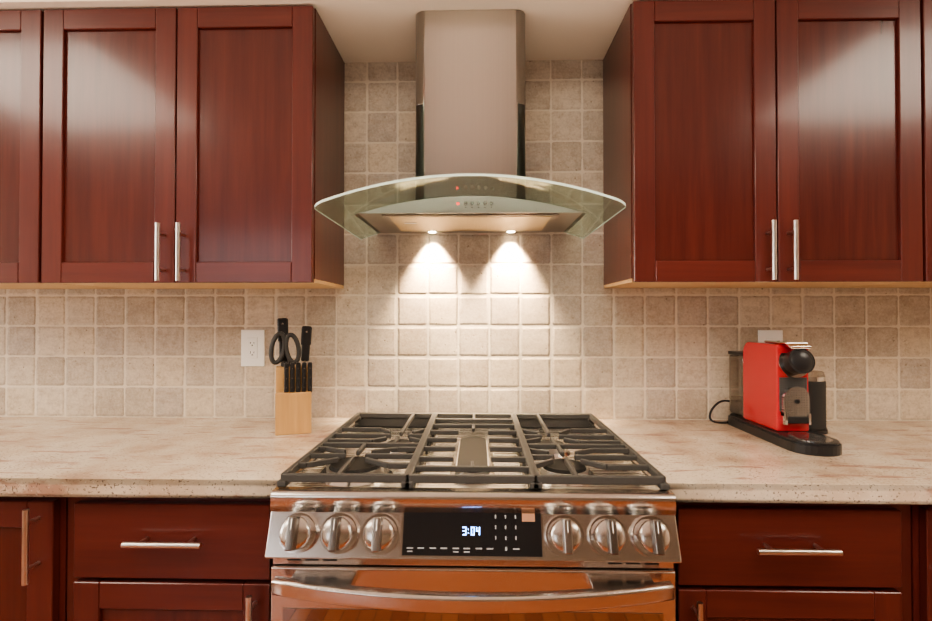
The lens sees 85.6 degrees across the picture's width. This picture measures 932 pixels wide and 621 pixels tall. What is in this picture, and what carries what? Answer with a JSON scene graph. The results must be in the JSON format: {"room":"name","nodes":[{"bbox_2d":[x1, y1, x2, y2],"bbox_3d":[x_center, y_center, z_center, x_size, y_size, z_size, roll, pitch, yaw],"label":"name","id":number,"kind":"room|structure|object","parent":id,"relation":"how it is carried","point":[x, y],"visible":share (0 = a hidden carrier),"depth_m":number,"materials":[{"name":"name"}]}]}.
{"room":"kitchen","nodes":[
{"label":"kitchen","id":0,"kind":"room"},
{"bbox_2d":[0,0,664,62],"bbox_3d":[0.024,-1.034,1.528,7.200,0.380,0.350,0,-1,1],"label":"ceiling","id":1,"kind":"structure","parent":0,"point":[364,31],"depth_m":1.46,"materials":[{"name":"beige paint"}]},
{"bbox_2d":[0,60,931,420],"bbox_3d":[0.029,0.029,1.750,7.200,2.500,0.120,0,-1,1],"label":"tiled wall","id":2,"kind":"structure","parent":0,"point":[514,322],"depth_m":1.69,"materials":[{"name":"tile"}]},
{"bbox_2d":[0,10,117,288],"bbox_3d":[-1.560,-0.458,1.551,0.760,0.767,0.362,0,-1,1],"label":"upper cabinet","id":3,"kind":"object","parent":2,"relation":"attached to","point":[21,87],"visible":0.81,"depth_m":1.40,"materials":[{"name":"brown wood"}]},
{"bbox_2d":[41,6,344,288],"bbox_3d":[-0.796,-0.459,1.533,0.760,0.767,0.362,0,-1,1],"label":"upper cabinet","id":4,"kind":"object","parent":2,"relation":"attached to","point":[195,148],"visible":1,"depth_m":1.40,"materials":[{"name":"brown wood"}]},
{"bbox_2d":[241,330,264,365],"bbox_3d":[-0.721,0.127,1.702,0.080,0.124,0.009,0,-1,1],"label":"electrical outlet","id":5,"kind":"object","parent":2,"relation":"attached to","point":[252,347],"visible":1,"depth_m":1.70,"materials":[{"name":"white plastic"}]},
{"bbox_2d":[358,9,582,232],"bbox_3d":[0.015,-0.550,1.533,0.634,0.586,0.324,0,-1,1],"label":"range hood","id":6,"kind":"object","parent":2,"relation":"attached to","point":[470,91],"visible":0.96,"depth_m":1.41,"materials":[{"name":"metal"}]},
{"bbox_2d":[314,173,625,238],"bbox_3d":[0.013,-0.280,1.436,0.748,0.076,0.513,0,-1,1],"label":"glass canopy","id":7,"kind":"object","parent":6,"relation":"attached to","point":[597,209],"visible":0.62,"depth_m":1.27,"materials":[{"name":"clear glass"}]},
{"bbox_2d":[603,0,922,287],"bbox_3d":[0.838,-0.459,1.494,0.766,0.767,0.362,0,-1,1],"label":"upper cabinet","id":8,"kind":"object","parent":2,"relation":"attached to","point":[762,143],"visible":1,"depth_m":1.36,"materials":[{"name":"brown wood"}]},
{"bbox_2d":[758,330,782,341],"bbox_3d":[1.005,0.127,1.661,0.080,0.124,0.009,0,-1,1],"label":"electrical outlet","id":9,"kind":"object","parent":2,"relation":"attached to","point":[763,335],"visible":0.23,"depth_m":1.66,"materials":[{"name":"white plastic"}]},
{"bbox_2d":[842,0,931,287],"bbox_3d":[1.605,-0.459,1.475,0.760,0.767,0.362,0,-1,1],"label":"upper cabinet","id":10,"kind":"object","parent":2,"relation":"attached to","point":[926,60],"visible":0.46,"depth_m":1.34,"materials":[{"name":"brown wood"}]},
{"bbox_3d":[-0.027,1.301,-0.624,7.440,0.100,4.840,0,-1,1],"label":"floor","id":11,"kind":"structure","parent":0,"visible":0},
{"bbox_2d":[0,496,67,620],"bbox_3d":[-1.101,0.837,1.377,0.457,0.875,0.657,0,-1,1],"label":"base cabinet","id":12,"kind":"object","parent":11,"relation":"on","point":[33,554],"visible":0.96,"depth_m":1.09,"materials":[{"name":"brown wood"}]},
{"bbox_2d":[67,497,272,620],"bbox_3d":[-0.639,0.837,1.366,0.459,0.875,0.657,0,-1,1],"label":"base cabinet","id":13,"kind":"object","parent":11,"relation":"on","point":[166,559],"visible":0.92,"depth_m":1.08,"materials":[{"name":"brown wood"}]},
{"bbox_2d":[265,412,681,620],"bbox_3d":[0.017,0.787,1.235,0.758,0.931,0.792,0,-1,1],"label":"gas range","id":14,"kind":"object","parent":11,"relation":"on","point":[386,516],"visible":1,"depth_m":0.94,"materials":[{"name":"silver metal"}]},
{"bbox_2d":[673,502,911,620],"bbox_3d":[0.698,0.836,1.334,0.496,0.875,0.657,0,-1,1],"label":"base cabinet","id":15,"kind":"object","parent":11,"relation":"on","point":[788,562],"visible":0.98,"depth_m":1.05,"materials":[{"name":"brown wood"}]},
{"bbox_2d":[910,504,931,620],"bbox_3d":[1.185,0.836,1.323,0.470,0.875,0.657,0,-1,1],"label":"base cabinet","id":16,"kind":"object","parent":11,"relation":"on","point":[921,561],"visible":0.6,"depth_m":1.05,"materials":[{"name":"brown wood"}]},
{"bbox_3d":[-1.637,0.837,1.390,0.606,0.875,0.657,0,-1,1],"label":"base cabinet","id":17,"kind":"object","parent":11,"relation":"on","visible":0},
{"bbox_2d":[0,417,349,498],"bbox_3d":[-1.370,0.379,1.393,2.019,0.040,0.648,0,-1,1],"label":"countertop","id":18,"kind":"structure","parent":17,"relation":"on","point":[174,457],"depth_m":1.24,"materials":[{"name":"stone"}]},
{"bbox_2d":[269,318,311,435],"bbox_3d":[-0.526,0.191,1.509,0.125,0.338,0.103,0,-1,-19],"label":"knife block","id":19,"kind":"object","parent":18,"relation":"on","point":[293,395],"visible":1,"depth_m":1.48,"materials":[{"name":"brown wood"}]},
{"bbox_3d":[1.701,0.836,1.310,0.556,0.875,0.657,0,-1,1],"label":"base cabinet","id":20,"kind":"object","parent":11,"relation":"on","visible":0},
{"bbox_2d":[600,420,931,504],"bbox_3d":[1.410,0.379,1.327,2.019,0.040,0.648,0,-1,1],"label":"countertop","id":21,"kind":"structure","parent":20,"relation":"on","point":[875,462],"depth_m":1.17,"materials":[{"name":"stone"}]},
{"bbox_2d":[728,340,841,456],"bbox_3d":[0.890,0.222,1.438,0.124,0.275,0.415,0,-1,1],"label":"espresso machine","id":22,"kind":"object","parent":21,"relation":"on","point":[775,402],"visible":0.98,"depth_m":1.37,"materials":[{"name":"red plastic"}]},
{"bbox_2d":[709,400,729,423],"bbox_3d":[0.813,0.324,1.611,0.075,0.074,0.030,0,-1,1],"label":"power cord","id":23,"kind":"object","parent":22,"relation":"attached to","point":[711,410],"visible":0.98,"depth_m":1.61,"materials":[{"name":"black plastic"}]},
{"bbox_2d":[808,370,827,434],"bbox_3d":[1.024,0.268,1.509,0.098,0.185,0.098,0,-1,1],"label":"milk frother","id":24,"kind":"object","parent":22,"relation":"on","point":[817,389],"visible":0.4,"depth_m":1.47,"materials":[{"name":"black plastic"}]}
]}

